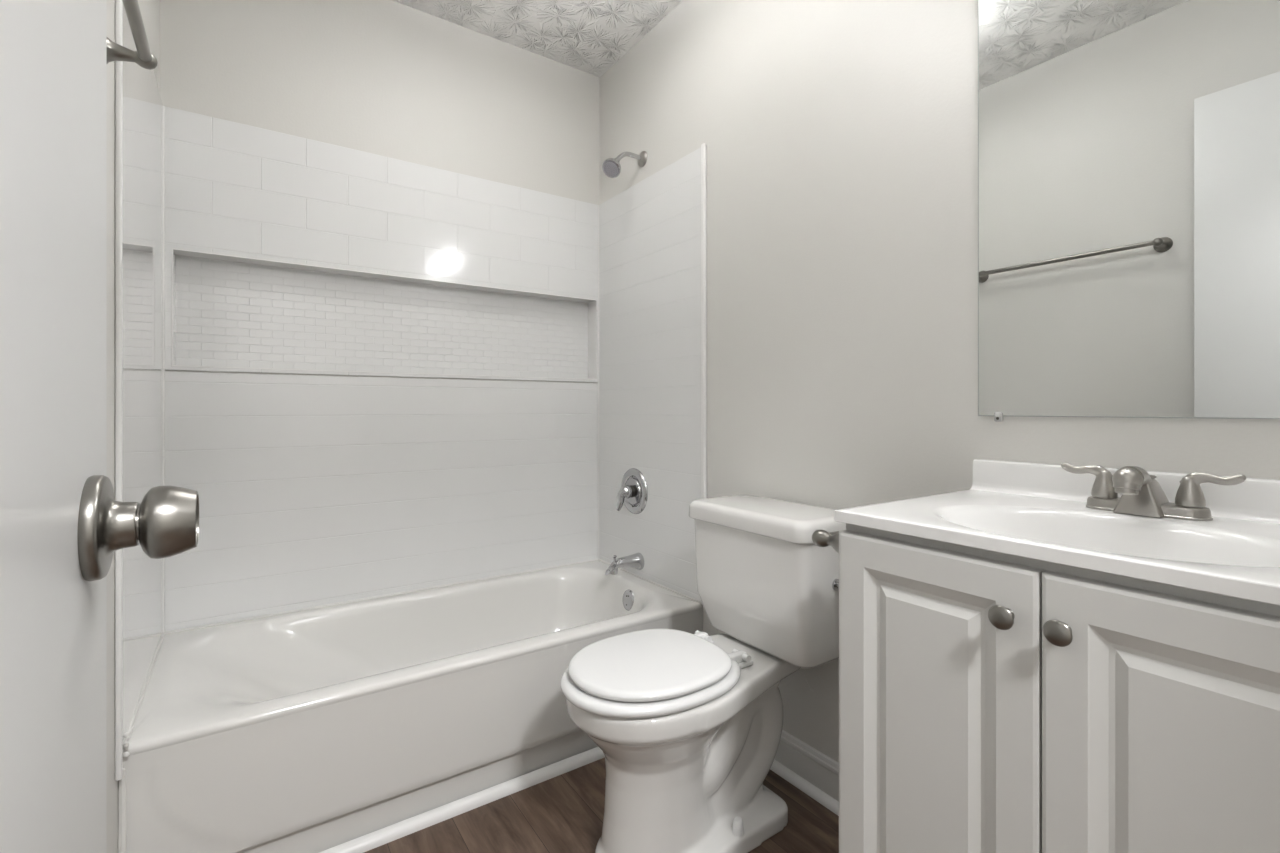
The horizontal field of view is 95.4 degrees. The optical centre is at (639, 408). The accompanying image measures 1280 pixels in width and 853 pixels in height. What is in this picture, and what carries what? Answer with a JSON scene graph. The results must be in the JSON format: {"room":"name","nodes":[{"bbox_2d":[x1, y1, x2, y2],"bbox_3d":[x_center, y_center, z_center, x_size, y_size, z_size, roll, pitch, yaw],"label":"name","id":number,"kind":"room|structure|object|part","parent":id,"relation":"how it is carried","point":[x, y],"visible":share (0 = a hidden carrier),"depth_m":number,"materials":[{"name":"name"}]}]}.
{"room":"bathroom","nodes":[
{"label":"bathroom","id":0,"kind":"room"},
{"bbox_2d":[107,0,159,852],"bbox_3d":[-0.734,-0.197,0.681,0.060,2.428,2.580,0,0,-34],"label":"wall","id":1,"kind":"structure","parent":0,"point":[149,9],"depth_m":1.04,"materials":[{"name":"white paint"}]},
{"bbox_2d":[118,732,129,852],"bbox_3d":[-0.975,0.806,1.101,0.020,0.382,0.017,0,0,-10],"label":"caulk seam","id":2,"kind":"object","parent":1,"relation":"attached to","point":[122,784],"visible":1,"depth_m":1.10,"materials":[{"name":"white"}]},
{"bbox_2d":[107,0,157,69],"bbox_3d":[-0.669,-0.581,0.706,0.076,0.053,0.665,0,0,-34],"label":"towel bar","id":3,"kind":"object","parent":1,"relation":"attached to","point":[143,56],"visible":0.75,"depth_m":0.94,"materials":[{"name":"silver metal"}]},
{"bbox_2d":[160,0,598,382],"bbox_3d":[-0.806,-0.197,2.123,1.453,2.428,0.120,0,0,-34],"label":"wall","id":4,"kind":"structure","parent":0,"point":[387,78],"depth_m":2.01,"materials":[{"name":"white paint"}]},
{"bbox_2d":[115,0,706,780],"bbox_3d":[-0.587,-0.091,1.804,1.452,1.552,0.794,0,0,-34],"label":"tub surround","id":5,"kind":"object","parent":4,"relation":"attached to","point":[239,247],"visible":0.93,"depth_m":1.97,"materials":[{"name":"white tile"}]},
{"bbox_3d":[-0.961,-0.091,1.074,0.010,1.552,0.013,0,0,-34],"label":"edge trim","id":6,"kind":"part","parent":5,"relation":"part of","materials":[{"name":"white paint"}]},
{"bbox_3d":[-1.164,-0.110,1.368,0.008,1.507,0.704,0,0,-34],"label":"panel","id":7,"kind":"part","parent":5,"relation":"part of","materials":[{"name":"white tile"}]},
{"bbox_3d":[-0.770,-0.486,2.070,1.451,0.754,0.008,0,0,-34],"label":"panel","id":8,"kind":"part","parent":5,"relation":"part of","materials":[{"name":"white tile"}]},
{"bbox_3d":[-0.771,0.269,2.071,1.451,0.750,0.004,0,0,-34],"label":"panel","id":9,"kind":"part","parent":5,"relation":"part of","materials":[{"name":"white plastic"}]},
{"bbox_2d":[176,255,587,378],"bbox_3d":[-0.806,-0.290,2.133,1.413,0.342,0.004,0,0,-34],"label":"niche","id":10,"kind":"object","parent":5,"relation":"attached to","point":[229,313],"depth_m":2.02,"materials":[{"name":"white tile"}]},
{"bbox_2d":[605,553,643,574],"bbox_3d":[-0.064,0.580,2.176,0.152,0.071,0.063,0,0,-34],"label":"tub spout","id":11,"kind":"object","parent":5,"relation":"attached to","point":[636,560],"visible":1,"depth_m":2.17,"materials":[{"name":"silver metal"}]},
{"bbox_2d":[616,468,647,513],"bbox_3d":[-0.052,0.320,2.227,0.076,0.177,0.177,0,0,-34],"label":"shower valve","id":12,"kind":"object","parent":5,"relation":"attached to","point":[633,492],"visible":1,"depth_m":2.21,"materials":[{"name":"silver metal"}]},
{"bbox_3d":[-0.064,0.344,2.219,0.048,0.099,0.051,0,0,-34],"label":"lever","id":13,"kind":"part","parent":12,"relation":"part of","materials":[{"name":"silver metal"}]},
{"bbox_3d":[0.018,-0.110,2.197,0.008,1.507,0.674,0,0,-34],"label":"panel","id":14,"kind":"part","parent":5,"relation":"part of","materials":[{"name":"white tile"}]},
{"bbox_3d":[0.210,-0.112,1.912,0.014,1.511,0.015,0,0,-34],"label":"edge trim","id":15,"kind":"part","parent":5,"relation":"part of","materials":[{"name":"white paint"}]},
{"bbox_2d":[392,0,682,76],"bbox_3d":[-0.105,-1.436,1.100,1.553,0.050,2.560,0,0,-34],"label":"ceiling","id":16,"kind":"structure","parent":0,"point":[588,36],"depth_m":2.13,"materials":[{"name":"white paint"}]},
{"bbox_2d":[364,757,838,852],"bbox_3d":[-0.113,1.042,1.113,1.553,0.050,2.430,0,0,-34],"label":"floor","id":17,"kind":"structure","parent":0,"point":[563,813],"depth_m":1.42,"materials":[{"name":"brown wood"}]},
{"bbox_2d":[123,560,702,852],"bbox_3d":[-0.581,0.831,1.794,1.451,0.372,0.676,0,0,-34],"label":"bathtub","id":18,"kind":"object","parent":17,"relation":"on","point":[317,730],"visible":0.73,"depth_m":1.46,"materials":[{"name":"white ceramic"}]},
{"bbox_2d":[123,560,702,755],"bbox_3d":[-0.581,0.781,1.794,1.451,0.274,0.676,0,0,-34],"label":"basin","id":19,"kind":"object","parent":18,"relation":"in","point":[476,668],"depth_m":1.59,"materials":[{"name":"white ceramic"}]},
{"bbox_2d":[319,747,604,852],"bbox_3d":[-0.388,1.005,1.514,1.449,0.024,0.022,0,0,-34],"label":"trim","id":20,"kind":"structure","parent":18,"relation":"attached to","point":[367,842],"depth_m":1.47,"materials":[{"name":"white paint"}]},
{"bbox_3d":[-0.042,0.702,2.130,0.020,0.074,0.075,0,0,-34],"label":"overflow plate","id":21,"kind":"part","parent":18,"relation":"part of","materials":[{"name":"silver metal"}]},
{"bbox_2d":[560,494,845,852],"bbox_3d":[0.149,0.644,1.389,0.696,0.774,0.440,0,0,-34],"label":"toilet","id":22,"kind":"object","parent":17,"relation":"on","point":[687,727],"visible":0.97,"depth_m":1.34,"materials":[{"name":"white ceramic"}]},
{"bbox_3d":[0.018,0.575,1.322,0.367,0.020,0.317,0,0,-34],"label":"lid","id":23,"kind":"part","parent":22,"relation":"part of","materials":[{"name":"white plastic"}]},
{"bbox_3d":[0.024,0.601,1.326,0.418,0.024,0.333,0,0,-34],"label":"seat","id":24,"kind":"part","parent":22,"relation":"part of","materials":[{"name":"white plastic"}]},
{"bbox_3d":[0.125,0.823,1.395,0.635,0.416,0.349,0,0,-34],"label":"bowl","id":25,"kind":"part","parent":22,"relation":"part of","materials":[{"name":"white ceramic"}]},
{"bbox_3d":[0.340,0.456,1.532,0.208,0.306,0.400,0,0,-34],"label":"tank","id":26,"kind":"part","parent":22,"relation":"part of","materials":[{"name":"white ceramic"}]},
{"bbox_3d":[0.337,0.281,1.530,0.227,0.049,0.422,0,0,-34],"label":"tank lid","id":27,"kind":"part","parent":22,"relation":"part of","materials":[{"name":"white ceramic"}]},
{"bbox_2d":[839,524,1279,852],"bbox_3d":[0.666,0.601,0.833,0.482,0.831,0.583,0,0,-34],"label":"vanity cabinet","id":28,"kind":"object","parent":17,"relation":"on","point":[990,701],"visible":0.97,"depth_m":0.71,"materials":[{"name":"white paint"}]},
{"bbox_2d":[812,530,838,552],"bbox_3d":[0.397,0.231,1.053,0.189,0.045,0.086,0,0,-34],"label":"paper holder","id":29,"kind":"object","parent":28,"relation":"attached to","point":[821,538],"visible":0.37,"depth_m":1.02,"materials":[{"name":"silver metal"}]},
{"bbox_3d":[0.412,0.556,0.836,0.018,0.712,0.290,0,0,-34],"label":"cabinet door","id":30,"kind":"part","parent":28,"relation":"part of","materials":[{"name":"white paint"}]},
{"bbox_3d":[0.457,0.262,0.733,0.024,0.030,0.030,0,0,-34],"label":"knob","id":31,"kind":"part","parent":28,"relation":"part of","materials":[{"name":"silver metal"}]},
{"bbox_2d":[834,459,1279,605],"bbox_3d":[0.676,0.196,0.836,0.463,0.182,0.594,0,0,-34],"label":"countertop","id":32,"kind":"structure","parent":28,"relation":"on","point":[1037,511],"depth_m":0.87,"materials":[{"name":"white stone"}]},
{"bbox_2d":[1061,463,1245,520],"bbox_3d":[0.799,0.127,0.922,0.152,0.078,0.174,0,0,7],"label":"faucet","id":33,"kind":"object","parent":32,"relation":"on","point":[1142,495],"visible":1,"depth_m":0.89,"materials":[{"name":"silver metal"}]},
{"bbox_3d":[0.760,0.121,0.986,0.034,0.053,0.078,0,0,-34],"label":"handle","id":34,"kind":"part","parent":33,"relation":"part of","materials":[{"name":"silver metal"}]},
{"bbox_3d":[0.767,0.110,0.900,0.110,0.045,0.036,0,0,-34],"label":"spout","id":35,"kind":"part","parent":33,"relation":"part of","materials":[{"name":"silver metal"}]},
{"bbox_3d":[0.796,0.139,0.920,0.072,0.052,0.060,0,0,-34],"label":"spout","id":36,"kind":"part","parent":33,"relation":"part of","materials":[{"name":"silver metal"}]},
{"bbox_3d":[0.802,0.157,0.925,0.054,0.018,0.156,0,0,-34],"label":"plate","id":37,"kind":"part","parent":33,"relation":"part of","materials":[{"name":"silver metal"}]},
{"bbox_3d":[0.844,0.121,0.863,0.034,0.053,0.078,0,0,-34],"label":"handle","id":38,"kind":"part","parent":33,"relation":"part of","materials":[{"name":"silver metal"}]},
{"bbox_3d":[0.492,0.262,0.682,0.024,0.030,0.030,0,0,-34],"label":"knob","id":39,"kind":"part","parent":28,"relation":"part of","materials":[{"name":"silver metal"}]},
{"bbox_3d":[0.578,0.556,0.595,0.018,0.712,0.291,0,0,-34],"label":"cabinet door","id":40,"kind":"part","parent":28,"relation":"part of","materials":[{"name":"white paint"}]},
{"bbox_2d":[599,0,1279,762],"bbox_3d":[0.513,-0.197,1.536,0.060,2.428,2.580,0,0,-34],"label":"wall","id":41,"kind":"structure","parent":0,"point":[840,137],"depth_m":1.49,"materials":[{"name":"white paint"}]},
{"bbox_2d":[602,151,646,177],"bbox_3d":[-0.056,-0.911,2.155,0.185,0.133,0.070,0,0,-39],"label":"shower","id":42,"kind":"object","parent":41,"relation":"attached to","point":[611,167],"visible":1,"depth_m":2.13,"materials":[{"name":"silver metal"}]},
{"bbox_3d":[-0.043,-0.931,2.179,0.131,0.058,0.018,0,0,-34],"label":"arm","id":43,"kind":"part","parent":42,"relation":"part of","materials":[{"name":"silver metal"}]},
{"bbox_2d":[770,759,838,815],"bbox_3d":[0.443,1.007,1.546,0.020,0.020,0.845,0,0,-34],"label":"trim","id":44,"kind":"structure","parent":41,"relation":"attached to","point":[778,768],"depth_m":1.54,"materials":[{"name":"white paint"}]},
{"bbox_2d":[775,730,838,801],"bbox_3d":[0.452,0.963,1.561,0.014,0.108,0.860,0,0,-34],"label":"baseboard","id":45,"kind":"structure","parent":41,"relation":"attached to","point":[824,779],"depth_m":1.55,"materials":[{"name":"white paint"}]},
{"bbox_2d":[971,459,1279,523],"bbox_3d":[0.854,0.137,0.956,0.033,0.062,0.590,0,0,-34],"label":"backsplash","id":46,"kind":"structure","parent":41,"relation":"attached to","point":[1253,499],"depth_m":1.04,"materials":[{"name":"white stone"}]},
{"bbox_2d":[978,0,1279,421],"bbox_3d":[0.859,-0.430,0.969,0.011,0.916,0.569,0,0,-34],"label":"wall mirror","id":47,"kind":"object","parent":41,"relation":"attached to","point":[1129,150],"visible":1,"depth_m":1.00,"materials":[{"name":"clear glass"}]},
{"bbox_3d":[0.591,-0.197,0.086,1.453,2.428,0.100,0,0,-34],"label":"wall","id":48,"kind":"structure","parent":0,"visible":0},
{"bbox_2d":[0,0,198,852],"bbox_3d":[-0.181,-0.007,0.091,0.148,2.024,0.748,0,0,-34],"label":"door","id":49,"kind":"structure","parent":48,"relation":"in","point":[62,524],"depth_m":0.30,"materials":[{"name":"white paint"}]},
{"bbox_3d":[-0.320,0.074,0.377,0.054,0.065,0.065,0,0,-34],"label":"knob","id":50,"kind":"part","parent":49,"relation":"part of","materials":[{"name":"silver metal"}]}
]}

